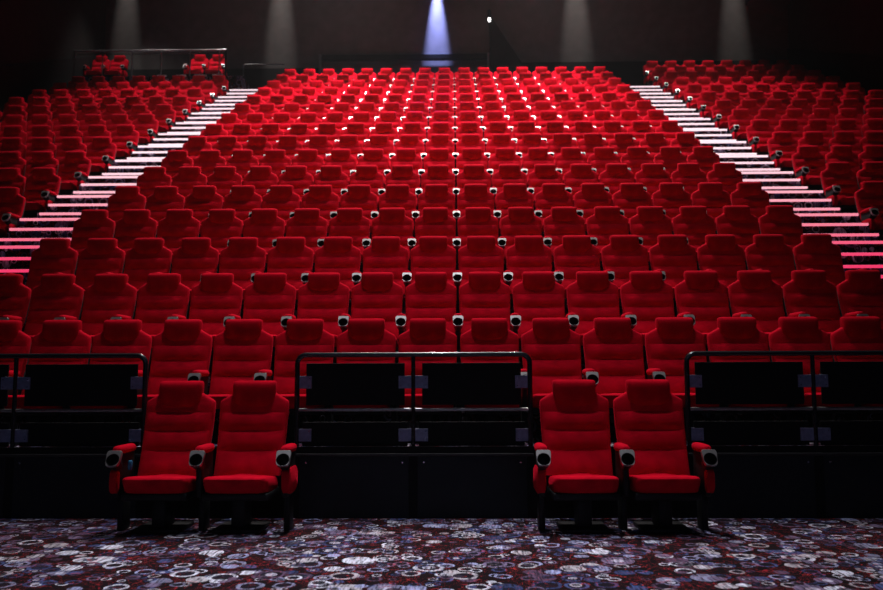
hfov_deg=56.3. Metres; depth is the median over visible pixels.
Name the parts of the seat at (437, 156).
backrest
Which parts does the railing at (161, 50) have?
post, rail, rail, post, post, post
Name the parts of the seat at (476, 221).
armrest, backrest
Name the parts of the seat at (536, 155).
backrest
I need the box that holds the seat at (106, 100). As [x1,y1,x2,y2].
[98,96,120,111]
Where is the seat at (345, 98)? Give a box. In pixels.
[331,94,359,111]
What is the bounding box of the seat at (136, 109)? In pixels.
[127,104,150,124]
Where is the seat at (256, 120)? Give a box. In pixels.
[243,113,267,134]
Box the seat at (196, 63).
[183,55,208,75]
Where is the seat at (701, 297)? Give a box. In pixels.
[675,270,729,361]
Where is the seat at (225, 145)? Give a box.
[213,136,241,165]
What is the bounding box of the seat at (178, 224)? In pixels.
[157,209,199,272]
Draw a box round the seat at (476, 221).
[452,207,498,270]
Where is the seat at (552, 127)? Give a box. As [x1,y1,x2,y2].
[541,121,568,147]
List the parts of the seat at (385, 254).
backrest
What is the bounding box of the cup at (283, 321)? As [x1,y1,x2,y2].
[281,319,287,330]
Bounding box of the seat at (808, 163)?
[792,145,825,189]
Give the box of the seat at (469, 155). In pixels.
[452,148,487,186]
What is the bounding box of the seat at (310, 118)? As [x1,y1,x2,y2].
[287,112,320,134]
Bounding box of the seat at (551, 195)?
[534,183,572,237]
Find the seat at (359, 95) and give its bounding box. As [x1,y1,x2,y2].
[337,87,363,106]
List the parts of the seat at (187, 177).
backrest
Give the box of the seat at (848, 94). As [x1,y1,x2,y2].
[840,90,864,108]
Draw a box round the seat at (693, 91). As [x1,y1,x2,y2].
[684,84,705,112]
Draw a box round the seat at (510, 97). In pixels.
[502,93,524,115]
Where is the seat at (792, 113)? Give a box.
[781,108,807,127]
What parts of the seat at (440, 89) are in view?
backrest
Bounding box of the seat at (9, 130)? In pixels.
[0,125,26,144]
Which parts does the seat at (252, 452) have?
armrest, backrest, armrest, panel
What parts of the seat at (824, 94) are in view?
backrest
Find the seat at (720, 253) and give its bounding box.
[697,234,745,316]
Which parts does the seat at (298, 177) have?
backrest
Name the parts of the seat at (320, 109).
backrest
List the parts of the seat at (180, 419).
panel, armrest, backrest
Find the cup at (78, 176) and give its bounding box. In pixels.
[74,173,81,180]
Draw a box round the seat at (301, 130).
[276,123,312,148]
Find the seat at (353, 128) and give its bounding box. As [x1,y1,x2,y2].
[335,122,368,153]
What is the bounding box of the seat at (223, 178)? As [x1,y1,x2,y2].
[207,166,241,208]
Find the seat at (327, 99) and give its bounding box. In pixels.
[306,94,335,111]
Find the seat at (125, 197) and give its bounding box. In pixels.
[107,186,145,235]
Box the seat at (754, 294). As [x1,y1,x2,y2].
[728,270,784,361]
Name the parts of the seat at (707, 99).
backrest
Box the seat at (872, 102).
[863,98,882,113]
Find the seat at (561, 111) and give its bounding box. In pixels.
[556,101,579,120]
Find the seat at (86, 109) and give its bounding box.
[76,105,101,121]
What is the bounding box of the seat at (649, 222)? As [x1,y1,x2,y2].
[629,206,671,268]
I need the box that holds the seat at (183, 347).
[128,319,212,428]
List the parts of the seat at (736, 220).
backrest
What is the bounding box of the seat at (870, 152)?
[858,145,882,169]
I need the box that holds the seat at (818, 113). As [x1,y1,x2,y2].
[808,108,835,132]
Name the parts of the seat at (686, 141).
backrest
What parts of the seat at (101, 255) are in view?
backrest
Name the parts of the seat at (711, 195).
backrest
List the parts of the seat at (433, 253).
backrest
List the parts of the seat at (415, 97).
backrest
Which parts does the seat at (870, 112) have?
backrest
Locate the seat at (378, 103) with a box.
[355,94,382,116]
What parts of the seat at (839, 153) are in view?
backrest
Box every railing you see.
[0,353,148,446]
[74,49,226,76]
[294,352,532,446]
[319,53,489,73]
[684,350,882,445]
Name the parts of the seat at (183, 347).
armrest, backrest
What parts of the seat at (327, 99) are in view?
backrest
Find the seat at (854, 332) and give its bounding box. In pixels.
[830,316,882,420]
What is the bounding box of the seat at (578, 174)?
[564,164,598,206]
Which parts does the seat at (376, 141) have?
backrest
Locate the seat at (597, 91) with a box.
[590,85,611,100]
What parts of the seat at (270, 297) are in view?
backrest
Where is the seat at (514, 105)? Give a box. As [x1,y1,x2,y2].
[505,101,529,125]
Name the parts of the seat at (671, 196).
backrest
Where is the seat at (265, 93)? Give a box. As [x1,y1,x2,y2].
[254,88,274,102]
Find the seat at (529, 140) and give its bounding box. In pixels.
[516,133,546,168]
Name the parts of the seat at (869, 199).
panel, armrest, backrest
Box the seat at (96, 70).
[83,56,110,76]
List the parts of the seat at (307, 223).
backrest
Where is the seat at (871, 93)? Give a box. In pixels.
[864,90,882,104]
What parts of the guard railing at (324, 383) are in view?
rail, post, rail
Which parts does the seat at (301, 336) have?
backrest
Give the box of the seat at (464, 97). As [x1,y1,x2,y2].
[452,93,477,115]
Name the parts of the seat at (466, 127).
backrest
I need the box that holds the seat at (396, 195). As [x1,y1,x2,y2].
[371,184,415,236]
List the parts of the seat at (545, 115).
backrest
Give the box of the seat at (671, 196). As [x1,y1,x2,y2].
[652,182,690,234]
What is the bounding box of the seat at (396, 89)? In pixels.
[383,86,408,106]
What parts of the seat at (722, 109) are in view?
panel, backrest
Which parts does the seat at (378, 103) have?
backrest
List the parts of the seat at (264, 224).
backrest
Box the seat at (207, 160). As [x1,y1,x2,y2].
[194,150,225,184]
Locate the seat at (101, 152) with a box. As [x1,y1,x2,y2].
[86,137,116,175]
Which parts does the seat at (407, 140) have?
backrest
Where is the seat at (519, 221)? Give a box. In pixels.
[498,207,541,269]
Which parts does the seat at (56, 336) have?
armrest, backrest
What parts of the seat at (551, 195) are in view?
backrest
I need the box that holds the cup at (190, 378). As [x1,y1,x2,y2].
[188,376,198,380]
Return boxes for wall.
[0,0,106,65]
[105,0,788,77]
[787,0,882,56]
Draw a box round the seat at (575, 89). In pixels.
[567,85,588,100]
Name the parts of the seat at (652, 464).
armrest, backrest, armrest, panel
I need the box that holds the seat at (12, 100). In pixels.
[3,97,27,111]
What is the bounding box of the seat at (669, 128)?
[656,120,682,145]
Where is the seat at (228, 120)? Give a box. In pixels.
[216,113,241,134]
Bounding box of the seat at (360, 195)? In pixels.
[330,184,377,239]
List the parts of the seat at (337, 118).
backrest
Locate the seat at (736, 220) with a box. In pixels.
[716,205,758,269]
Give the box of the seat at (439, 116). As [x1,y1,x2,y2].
[425,111,453,138]
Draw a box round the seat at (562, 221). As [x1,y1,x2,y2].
[543,207,584,269]
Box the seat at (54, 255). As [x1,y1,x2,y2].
[6,238,77,292]
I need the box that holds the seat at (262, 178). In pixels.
[230,166,277,207]
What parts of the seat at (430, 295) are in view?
backrest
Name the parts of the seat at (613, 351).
backrest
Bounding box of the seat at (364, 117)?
[342,112,373,139]
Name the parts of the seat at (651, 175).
backrest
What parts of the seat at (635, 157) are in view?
backrest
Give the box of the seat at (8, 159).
[0,151,25,175]
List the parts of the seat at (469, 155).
backrest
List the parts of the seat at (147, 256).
backrest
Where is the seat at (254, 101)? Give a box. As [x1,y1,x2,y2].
[243,95,264,112]
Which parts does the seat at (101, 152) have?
backrest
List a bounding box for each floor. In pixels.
[0,207,872,446]
[0,518,882,589]
[85,76,250,89]
[647,83,881,240]
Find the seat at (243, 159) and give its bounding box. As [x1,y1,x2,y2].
[226,149,257,184]
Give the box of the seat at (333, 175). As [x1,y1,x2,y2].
[304,165,347,207]
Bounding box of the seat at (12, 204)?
[0,187,25,237]
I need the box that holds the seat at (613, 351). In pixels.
[582,317,644,441]
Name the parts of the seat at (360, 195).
backrest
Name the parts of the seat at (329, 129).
backrest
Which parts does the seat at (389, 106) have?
backrest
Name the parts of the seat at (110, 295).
backrest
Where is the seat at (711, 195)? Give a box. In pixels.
[691,182,730,233]
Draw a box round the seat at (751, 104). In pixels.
[736,99,760,116]
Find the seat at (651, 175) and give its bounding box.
[635,163,670,205]
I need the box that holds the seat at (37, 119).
[26,114,52,133]
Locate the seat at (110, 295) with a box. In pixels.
[54,274,136,363]
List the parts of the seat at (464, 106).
backrest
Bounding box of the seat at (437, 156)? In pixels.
[418,148,454,187]
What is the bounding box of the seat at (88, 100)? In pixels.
[74,96,97,111]
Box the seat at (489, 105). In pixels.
[478,101,503,125]
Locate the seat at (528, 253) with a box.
[503,236,551,305]
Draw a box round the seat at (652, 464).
[613,379,717,533]
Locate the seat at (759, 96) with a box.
[745,91,767,108]
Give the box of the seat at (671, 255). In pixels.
[649,235,697,316]
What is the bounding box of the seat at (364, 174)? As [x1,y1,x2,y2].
[341,165,383,211]
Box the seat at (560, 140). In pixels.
[548,133,576,164]
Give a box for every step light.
[0,238,71,240]
[0,245,39,248]
[0,257,30,259]
[0,269,28,271]
[9,228,72,230]
[20,218,79,220]
[39,212,80,214]
[48,203,107,205]
[57,195,110,197]
[73,191,114,193]
[81,183,136,185]
[88,176,137,177]
[102,173,142,174]
[109,166,160,167]
[115,159,161,161]
[127,157,164,158]
[133,151,167,152]
[138,145,182,147]
[148,144,182,145]
[153,138,187,139]
[158,133,199,134]
[167,132,200,132]
[172,127,205,128]
[176,122,215,123]
[188,117,220,118]
[191,112,229,113]
[202,108,233,109]
[205,104,234,105]
[215,100,244,101]
[218,96,246,97]
[229,89,257,90]
[630,86,659,87]
[632,89,662,90]
[640,93,670,93]
[643,96,673,97]
[651,100,681,101]
[652,104,685,105]
[656,109,695,110]
[664,113,698,114]
[669,118,709,119]
[678,123,713,124]
[683,128,718,128]
[683,129,726,130]
[695,134,731,135]
[700,140,735,140]
[700,141,745,142]
[713,147,750,148]
[716,153,756,154]
[719,155,767,157]
[720,162,773,163]
[736,168,779,170]
[741,171,792,173]
[743,179,799,180]
[762,186,807,188]
[766,190,822,192]
[769,199,830,201]
[793,208,839,210]
[796,213,858,215]
[802,223,868,225]
[830,233,878,235]
[832,241,882,243]
[841,252,882,255]
[843,265,882,267]
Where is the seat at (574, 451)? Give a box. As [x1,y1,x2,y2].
[533,379,619,533]
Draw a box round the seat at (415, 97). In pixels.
[404,94,429,112]
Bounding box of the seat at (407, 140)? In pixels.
[389,134,423,168]
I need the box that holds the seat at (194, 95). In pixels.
[183,88,204,112]
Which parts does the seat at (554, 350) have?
armrest, backrest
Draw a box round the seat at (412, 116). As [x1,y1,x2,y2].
[397,111,427,133]
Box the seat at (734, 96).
[720,91,743,106]
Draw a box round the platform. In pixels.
[0,445,882,518]
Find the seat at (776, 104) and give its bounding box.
[762,99,786,116]
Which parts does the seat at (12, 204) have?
panel, armrest, backrest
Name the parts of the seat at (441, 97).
backrest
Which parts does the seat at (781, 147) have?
panel, backrest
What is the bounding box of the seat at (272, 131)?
[247,123,283,148]
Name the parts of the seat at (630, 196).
backrest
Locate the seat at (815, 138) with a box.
[798,131,829,163]
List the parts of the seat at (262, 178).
backrest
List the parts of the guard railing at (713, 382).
rail, post, rail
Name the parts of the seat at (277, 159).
backrest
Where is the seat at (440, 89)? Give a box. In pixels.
[429,86,453,106]
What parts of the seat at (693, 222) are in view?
backrest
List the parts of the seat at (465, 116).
backrest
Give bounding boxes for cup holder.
[106,454,122,470]
[189,454,204,470]
[276,454,290,469]
[301,275,307,284]
[338,318,347,330]
[352,275,360,284]
[537,453,549,469]
[620,453,633,469]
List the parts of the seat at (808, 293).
backrest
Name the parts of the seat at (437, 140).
backrest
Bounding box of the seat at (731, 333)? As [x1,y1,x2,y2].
[707,317,789,420]
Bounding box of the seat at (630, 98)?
[621,92,643,107]
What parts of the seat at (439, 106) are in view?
backrest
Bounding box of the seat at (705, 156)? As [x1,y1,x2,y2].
[687,146,719,181]
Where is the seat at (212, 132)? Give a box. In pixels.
[200,124,227,149]
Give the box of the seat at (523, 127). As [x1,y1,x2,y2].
[511,121,539,152]
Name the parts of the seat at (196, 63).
backrest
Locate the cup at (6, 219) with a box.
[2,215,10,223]
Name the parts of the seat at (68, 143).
backrest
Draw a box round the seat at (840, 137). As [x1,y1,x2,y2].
[829,131,861,154]
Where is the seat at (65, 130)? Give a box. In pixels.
[54,125,82,145]
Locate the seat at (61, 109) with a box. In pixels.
[51,105,76,123]
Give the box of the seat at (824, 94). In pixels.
[816,90,840,105]
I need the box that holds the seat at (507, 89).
[499,85,520,105]
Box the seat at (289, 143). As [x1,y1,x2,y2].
[263,135,302,165]
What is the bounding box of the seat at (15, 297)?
[0,274,30,331]
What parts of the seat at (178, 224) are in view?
backrest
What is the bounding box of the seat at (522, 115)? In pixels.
[508,110,534,138]
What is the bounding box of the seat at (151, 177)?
[136,167,171,208]
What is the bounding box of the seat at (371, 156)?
[350,149,388,190]
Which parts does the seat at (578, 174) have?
backrest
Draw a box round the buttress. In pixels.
[489,17,521,76]
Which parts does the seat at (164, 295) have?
backrest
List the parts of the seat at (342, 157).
backrest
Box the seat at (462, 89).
[453,86,475,105]
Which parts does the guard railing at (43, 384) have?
rail, post, rail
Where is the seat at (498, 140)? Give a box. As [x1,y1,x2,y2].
[484,134,515,167]
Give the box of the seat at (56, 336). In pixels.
[0,320,91,442]
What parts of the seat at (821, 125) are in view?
backrest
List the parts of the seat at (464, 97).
backrest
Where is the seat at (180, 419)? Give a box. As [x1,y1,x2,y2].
[105,381,215,533]
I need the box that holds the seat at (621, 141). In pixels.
[609,133,638,162]
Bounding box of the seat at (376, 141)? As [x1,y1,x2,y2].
[358,135,393,169]
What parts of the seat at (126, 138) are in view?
backrest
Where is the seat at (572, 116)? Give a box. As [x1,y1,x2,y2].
[563,110,587,132]
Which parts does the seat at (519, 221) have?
backrest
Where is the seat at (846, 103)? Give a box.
[838,98,863,115]
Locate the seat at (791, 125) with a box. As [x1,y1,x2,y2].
[775,119,802,141]
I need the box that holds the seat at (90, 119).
[79,114,105,133]
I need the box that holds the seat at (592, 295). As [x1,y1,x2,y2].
[565,271,619,375]
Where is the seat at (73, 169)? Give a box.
[57,151,90,194]
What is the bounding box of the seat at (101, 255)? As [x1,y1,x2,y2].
[56,238,124,319]
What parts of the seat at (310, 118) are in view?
backrest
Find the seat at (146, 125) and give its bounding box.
[133,114,158,145]
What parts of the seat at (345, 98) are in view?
backrest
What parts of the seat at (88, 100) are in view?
backrest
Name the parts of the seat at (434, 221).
backrest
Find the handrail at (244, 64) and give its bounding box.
[243,64,284,77]
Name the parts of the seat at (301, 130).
backrest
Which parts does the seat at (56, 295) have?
backrest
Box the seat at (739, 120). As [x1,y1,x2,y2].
[727,109,753,144]
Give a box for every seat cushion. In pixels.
[0,227,5,236]
[4,395,62,408]
[25,202,44,211]
[60,182,76,190]
[69,406,127,408]
[86,70,101,74]
[90,165,104,172]
[104,70,121,75]
[116,150,128,157]
[122,474,195,493]
[135,395,156,408]
[138,137,149,143]
[158,126,167,131]
[175,116,183,121]
[186,69,202,73]
[191,107,197,112]
[203,474,277,493]
[205,69,221,73]
[208,394,231,408]
[271,334,276,346]
[279,394,324,408]
[332,334,337,346]
[399,394,453,407]
[533,394,547,407]
[548,473,618,492]
[564,288,566,298]
[580,333,584,345]
[600,393,622,407]
[629,473,699,492]
[640,333,646,345]
[672,393,719,407]
[703,333,707,344]
[704,112,711,117]
[720,122,728,128]
[728,404,787,406]
[737,133,746,140]
[757,145,767,153]
[780,160,792,167]
[794,393,854,406]
[806,177,820,185]
[837,197,855,206]
[861,404,882,406]
[875,221,882,230]
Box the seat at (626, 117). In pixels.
[616,110,641,132]
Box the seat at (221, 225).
[200,209,242,272]
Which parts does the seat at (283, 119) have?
backrest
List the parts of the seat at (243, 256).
backrest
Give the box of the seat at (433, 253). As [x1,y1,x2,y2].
[402,236,455,288]
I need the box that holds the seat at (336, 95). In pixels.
[321,87,341,102]
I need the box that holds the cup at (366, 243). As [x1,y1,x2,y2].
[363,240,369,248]
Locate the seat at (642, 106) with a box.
[631,100,655,119]
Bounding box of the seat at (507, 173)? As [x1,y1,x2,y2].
[490,164,526,209]
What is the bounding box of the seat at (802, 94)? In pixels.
[792,90,816,109]
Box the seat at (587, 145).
[578,133,607,163]
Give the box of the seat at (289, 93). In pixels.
[276,87,296,102]
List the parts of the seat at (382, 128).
backrest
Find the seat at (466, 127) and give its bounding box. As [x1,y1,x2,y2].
[452,122,482,151]
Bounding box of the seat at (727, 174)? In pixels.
[707,163,742,203]
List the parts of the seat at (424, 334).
armrest, backrest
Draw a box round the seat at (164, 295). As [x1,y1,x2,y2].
[110,273,189,376]
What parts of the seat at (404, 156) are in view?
backrest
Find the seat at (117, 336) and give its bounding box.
[63,319,151,422]
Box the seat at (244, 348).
[187,319,272,442]
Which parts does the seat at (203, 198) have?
backrest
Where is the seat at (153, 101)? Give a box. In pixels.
[145,96,167,113]
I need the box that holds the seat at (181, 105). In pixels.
[169,96,190,122]
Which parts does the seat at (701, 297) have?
backrest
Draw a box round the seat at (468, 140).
[452,134,484,167]
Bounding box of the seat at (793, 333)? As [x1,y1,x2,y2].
[768,317,857,441]
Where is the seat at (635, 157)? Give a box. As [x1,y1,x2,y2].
[621,147,652,182]
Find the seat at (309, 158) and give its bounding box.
[282,149,323,184]
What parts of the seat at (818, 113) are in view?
backrest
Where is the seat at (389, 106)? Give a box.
[375,102,403,126]
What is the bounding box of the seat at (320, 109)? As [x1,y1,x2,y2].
[299,103,328,122]
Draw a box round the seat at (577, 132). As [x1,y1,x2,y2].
[570,121,596,146]
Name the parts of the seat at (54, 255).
backrest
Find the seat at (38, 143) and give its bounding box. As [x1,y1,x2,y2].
[25,137,56,162]
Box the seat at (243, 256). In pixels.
[200,237,265,316]
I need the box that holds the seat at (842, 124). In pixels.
[832,119,861,139]
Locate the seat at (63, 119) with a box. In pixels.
[52,114,79,133]
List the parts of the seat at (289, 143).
backrest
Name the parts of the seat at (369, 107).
backrest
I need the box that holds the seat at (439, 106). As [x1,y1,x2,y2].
[426,102,453,126]
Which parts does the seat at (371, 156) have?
backrest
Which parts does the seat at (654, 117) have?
backrest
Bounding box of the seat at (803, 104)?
[787,99,812,115]
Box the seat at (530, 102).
[526,93,548,115]
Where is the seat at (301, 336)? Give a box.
[254,319,333,442]
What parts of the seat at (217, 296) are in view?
backrest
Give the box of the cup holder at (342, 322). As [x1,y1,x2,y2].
[338,318,347,330]
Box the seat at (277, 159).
[248,149,290,184]
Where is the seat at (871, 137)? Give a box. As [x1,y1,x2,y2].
[860,131,882,151]
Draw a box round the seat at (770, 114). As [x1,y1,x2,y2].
[754,109,780,130]
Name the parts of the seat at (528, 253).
backrest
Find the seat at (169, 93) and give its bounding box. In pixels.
[161,88,182,103]
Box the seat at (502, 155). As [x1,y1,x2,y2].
[487,148,520,186]
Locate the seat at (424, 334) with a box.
[390,318,456,442]
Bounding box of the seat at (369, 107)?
[349,102,378,127]
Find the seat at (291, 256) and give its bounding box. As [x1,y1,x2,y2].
[251,237,313,306]
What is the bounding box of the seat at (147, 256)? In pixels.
[105,238,171,319]
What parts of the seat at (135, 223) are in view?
backrest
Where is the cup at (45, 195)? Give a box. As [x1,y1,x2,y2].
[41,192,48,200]
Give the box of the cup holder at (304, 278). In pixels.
[301,275,307,284]
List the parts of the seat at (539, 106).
backrest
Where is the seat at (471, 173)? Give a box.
[453,164,490,209]
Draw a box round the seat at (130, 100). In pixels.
[121,96,143,113]
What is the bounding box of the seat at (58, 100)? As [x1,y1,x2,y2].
[50,97,73,113]
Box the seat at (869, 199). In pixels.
[854,181,882,240]
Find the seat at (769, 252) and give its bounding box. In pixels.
[745,234,794,316]
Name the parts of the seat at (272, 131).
backrest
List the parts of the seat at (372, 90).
backrest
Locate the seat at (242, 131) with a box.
[228,123,255,148]
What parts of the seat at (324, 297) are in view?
backrest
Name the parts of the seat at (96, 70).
backrest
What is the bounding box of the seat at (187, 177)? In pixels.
[172,166,206,208]
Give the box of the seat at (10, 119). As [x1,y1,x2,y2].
[0,115,26,132]
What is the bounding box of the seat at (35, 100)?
[27,97,50,114]
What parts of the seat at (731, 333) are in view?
armrest, backrest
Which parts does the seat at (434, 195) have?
backrest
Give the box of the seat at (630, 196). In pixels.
[613,183,650,234]
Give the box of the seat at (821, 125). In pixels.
[803,119,832,148]
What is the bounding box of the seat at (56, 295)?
[0,274,83,341]
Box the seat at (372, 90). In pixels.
[360,86,386,106]
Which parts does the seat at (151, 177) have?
backrest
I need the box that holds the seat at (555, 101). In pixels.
[550,93,572,110]
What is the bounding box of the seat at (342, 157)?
[316,149,356,184]
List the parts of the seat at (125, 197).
backrest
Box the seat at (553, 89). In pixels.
[545,85,565,100]
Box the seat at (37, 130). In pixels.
[25,125,54,145]
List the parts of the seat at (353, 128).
backrest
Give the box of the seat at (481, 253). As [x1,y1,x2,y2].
[453,236,503,312]
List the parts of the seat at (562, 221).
backrest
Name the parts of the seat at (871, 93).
backrest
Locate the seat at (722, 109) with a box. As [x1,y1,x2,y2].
[711,100,735,132]
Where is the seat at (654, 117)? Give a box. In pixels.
[643,110,679,131]
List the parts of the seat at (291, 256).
backrest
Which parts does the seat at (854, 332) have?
armrest, backrest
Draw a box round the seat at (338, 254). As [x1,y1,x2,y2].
[301,237,360,306]
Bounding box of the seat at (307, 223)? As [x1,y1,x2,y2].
[272,208,327,270]
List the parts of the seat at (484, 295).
armrest, backrest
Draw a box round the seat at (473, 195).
[453,184,493,236]
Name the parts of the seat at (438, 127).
backrest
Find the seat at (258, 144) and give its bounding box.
[232,135,271,165]
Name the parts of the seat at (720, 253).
backrest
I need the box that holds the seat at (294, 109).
[280,103,303,122]
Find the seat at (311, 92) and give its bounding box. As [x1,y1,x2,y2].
[298,87,319,102]
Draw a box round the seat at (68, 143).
[55,137,86,172]
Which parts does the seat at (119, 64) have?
backrest, panel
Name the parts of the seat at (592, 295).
backrest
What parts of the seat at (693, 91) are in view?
backrest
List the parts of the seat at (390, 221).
backrest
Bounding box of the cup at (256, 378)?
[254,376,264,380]
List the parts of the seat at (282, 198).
backrest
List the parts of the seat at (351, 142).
backrest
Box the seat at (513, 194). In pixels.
[493,183,533,237]
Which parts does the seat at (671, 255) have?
backrest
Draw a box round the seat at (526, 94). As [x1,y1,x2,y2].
[522,85,543,105]
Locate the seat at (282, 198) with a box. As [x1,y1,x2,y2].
[249,185,299,236]
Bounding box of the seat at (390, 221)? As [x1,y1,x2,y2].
[362,208,412,269]
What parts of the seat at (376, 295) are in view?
backrest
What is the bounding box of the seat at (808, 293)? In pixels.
[782,270,840,361]
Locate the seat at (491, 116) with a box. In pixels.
[480,111,507,137]
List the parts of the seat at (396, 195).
backrest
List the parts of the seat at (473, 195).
armrest, backrest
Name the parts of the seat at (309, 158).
backrest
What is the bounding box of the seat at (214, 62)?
[202,55,226,75]
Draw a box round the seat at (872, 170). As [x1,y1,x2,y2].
[857,161,882,189]
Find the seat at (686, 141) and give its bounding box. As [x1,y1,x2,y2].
[670,132,714,162]
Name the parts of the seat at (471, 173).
backrest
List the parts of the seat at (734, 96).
backrest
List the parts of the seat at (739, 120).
panel, backrest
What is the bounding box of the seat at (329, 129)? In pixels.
[305,123,340,148]
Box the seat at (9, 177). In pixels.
[0,168,25,195]
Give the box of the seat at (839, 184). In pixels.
[820,162,858,212]
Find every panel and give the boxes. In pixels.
[11,457,136,517]
[299,457,408,517]
[418,456,527,517]
[708,456,816,517]
[823,456,882,517]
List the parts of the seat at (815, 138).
backrest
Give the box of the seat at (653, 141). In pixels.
[640,132,669,162]
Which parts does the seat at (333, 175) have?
backrest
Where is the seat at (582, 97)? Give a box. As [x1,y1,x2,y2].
[574,92,596,109]
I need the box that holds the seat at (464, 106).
[452,102,478,125]
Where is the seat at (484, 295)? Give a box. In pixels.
[452,272,509,362]
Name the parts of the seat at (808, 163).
armrest, panel, backrest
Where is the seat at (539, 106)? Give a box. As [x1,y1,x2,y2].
[531,101,554,126]
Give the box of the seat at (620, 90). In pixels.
[613,85,633,98]
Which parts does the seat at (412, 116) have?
backrest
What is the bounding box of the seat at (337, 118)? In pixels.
[315,112,347,134]
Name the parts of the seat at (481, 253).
armrest, backrest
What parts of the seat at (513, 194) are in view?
backrest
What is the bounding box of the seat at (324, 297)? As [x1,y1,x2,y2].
[281,272,349,351]
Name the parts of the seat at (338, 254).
backrest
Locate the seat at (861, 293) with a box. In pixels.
[837,270,882,328]
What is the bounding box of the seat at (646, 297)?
[620,271,674,374]
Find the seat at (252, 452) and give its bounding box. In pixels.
[189,380,297,533]
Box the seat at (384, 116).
[370,112,400,139]
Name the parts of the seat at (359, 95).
backrest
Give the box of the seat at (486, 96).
[477,93,501,115]
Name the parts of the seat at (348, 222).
backrest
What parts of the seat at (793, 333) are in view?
armrest, backrest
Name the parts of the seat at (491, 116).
backrest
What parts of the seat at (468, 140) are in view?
backrest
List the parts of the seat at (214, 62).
backrest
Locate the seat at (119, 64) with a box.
[101,55,128,76]
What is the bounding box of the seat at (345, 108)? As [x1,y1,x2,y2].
[323,103,353,122]
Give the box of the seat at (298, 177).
[267,166,312,207]
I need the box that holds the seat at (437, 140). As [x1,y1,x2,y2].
[421,134,454,168]
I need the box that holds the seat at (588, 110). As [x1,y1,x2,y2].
[581,101,604,120]
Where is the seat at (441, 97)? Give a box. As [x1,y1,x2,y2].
[428,93,453,115]
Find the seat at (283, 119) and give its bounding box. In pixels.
[261,112,294,134]
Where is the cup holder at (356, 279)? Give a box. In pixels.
[352,275,360,284]
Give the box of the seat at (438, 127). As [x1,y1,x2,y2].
[423,122,453,152]
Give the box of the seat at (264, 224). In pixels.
[227,208,284,270]
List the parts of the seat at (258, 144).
backrest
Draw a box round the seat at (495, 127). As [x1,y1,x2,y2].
[482,121,511,151]
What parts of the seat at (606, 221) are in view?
backrest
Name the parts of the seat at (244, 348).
armrest, backrest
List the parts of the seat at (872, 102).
backrest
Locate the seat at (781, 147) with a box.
[767,131,797,174]
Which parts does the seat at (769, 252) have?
backrest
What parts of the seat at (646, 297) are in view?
backrest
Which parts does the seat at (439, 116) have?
backrest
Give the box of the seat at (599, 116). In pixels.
[589,110,614,132]
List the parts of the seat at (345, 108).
backrest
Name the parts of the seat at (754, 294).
backrest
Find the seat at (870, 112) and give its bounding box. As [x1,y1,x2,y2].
[862,108,882,125]
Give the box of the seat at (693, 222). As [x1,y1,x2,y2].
[672,206,714,270]
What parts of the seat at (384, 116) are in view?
backrest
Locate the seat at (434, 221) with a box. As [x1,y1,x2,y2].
[408,207,455,265]
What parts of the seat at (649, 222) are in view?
backrest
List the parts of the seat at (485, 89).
backrest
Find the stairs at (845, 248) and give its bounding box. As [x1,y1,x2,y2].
[630,86,882,280]
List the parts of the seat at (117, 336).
armrest, backrest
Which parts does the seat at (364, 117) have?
backrest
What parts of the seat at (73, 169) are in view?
backrest, panel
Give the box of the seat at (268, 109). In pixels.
[255,103,278,122]
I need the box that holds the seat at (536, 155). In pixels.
[521,147,553,187]
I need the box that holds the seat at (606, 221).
[586,206,628,268]
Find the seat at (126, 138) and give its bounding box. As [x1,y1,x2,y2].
[111,124,138,159]
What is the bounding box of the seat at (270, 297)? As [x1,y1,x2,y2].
[223,273,295,376]
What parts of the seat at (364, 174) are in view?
backrest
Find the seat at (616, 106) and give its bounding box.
[606,100,630,120]
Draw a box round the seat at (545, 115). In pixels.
[536,110,560,138]
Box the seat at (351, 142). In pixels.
[326,135,362,165]
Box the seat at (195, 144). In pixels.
[182,136,211,165]
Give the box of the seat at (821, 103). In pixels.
[813,99,838,115]
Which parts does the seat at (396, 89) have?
backrest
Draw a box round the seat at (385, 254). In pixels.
[352,236,408,306]
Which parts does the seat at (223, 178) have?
backrest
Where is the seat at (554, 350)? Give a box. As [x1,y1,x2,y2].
[520,318,581,441]
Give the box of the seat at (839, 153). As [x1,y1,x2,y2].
[825,145,859,187]
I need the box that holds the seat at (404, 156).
[384,148,421,186]
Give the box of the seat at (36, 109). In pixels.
[26,105,51,122]
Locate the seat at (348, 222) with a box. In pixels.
[317,208,369,270]
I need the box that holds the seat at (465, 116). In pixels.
[452,111,480,137]
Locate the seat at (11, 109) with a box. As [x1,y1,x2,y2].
[1,105,26,122]
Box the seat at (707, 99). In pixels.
[697,91,719,121]
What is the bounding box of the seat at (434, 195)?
[412,184,454,237]
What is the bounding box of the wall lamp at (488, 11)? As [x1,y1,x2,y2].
[487,9,490,21]
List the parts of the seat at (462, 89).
backrest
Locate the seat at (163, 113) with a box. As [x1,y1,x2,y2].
[152,104,175,132]
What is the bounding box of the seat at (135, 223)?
[114,209,157,273]
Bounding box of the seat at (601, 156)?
[588,147,619,182]
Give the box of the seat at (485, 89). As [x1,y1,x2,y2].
[476,86,498,105]
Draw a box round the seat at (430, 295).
[395,272,455,334]
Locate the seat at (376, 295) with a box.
[338,272,402,351]
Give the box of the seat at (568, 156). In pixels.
[555,147,586,182]
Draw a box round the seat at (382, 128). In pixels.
[364,122,397,153]
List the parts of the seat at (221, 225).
backrest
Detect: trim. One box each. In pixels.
[0,55,105,112]
[0,454,140,456]
[127,60,776,88]
[295,453,533,456]
[688,453,882,455]
[788,48,882,95]
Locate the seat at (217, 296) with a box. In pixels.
[167,273,242,376]
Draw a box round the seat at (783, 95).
[768,91,791,106]
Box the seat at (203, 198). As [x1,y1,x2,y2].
[185,185,222,236]
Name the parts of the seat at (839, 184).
armrest, panel, backrest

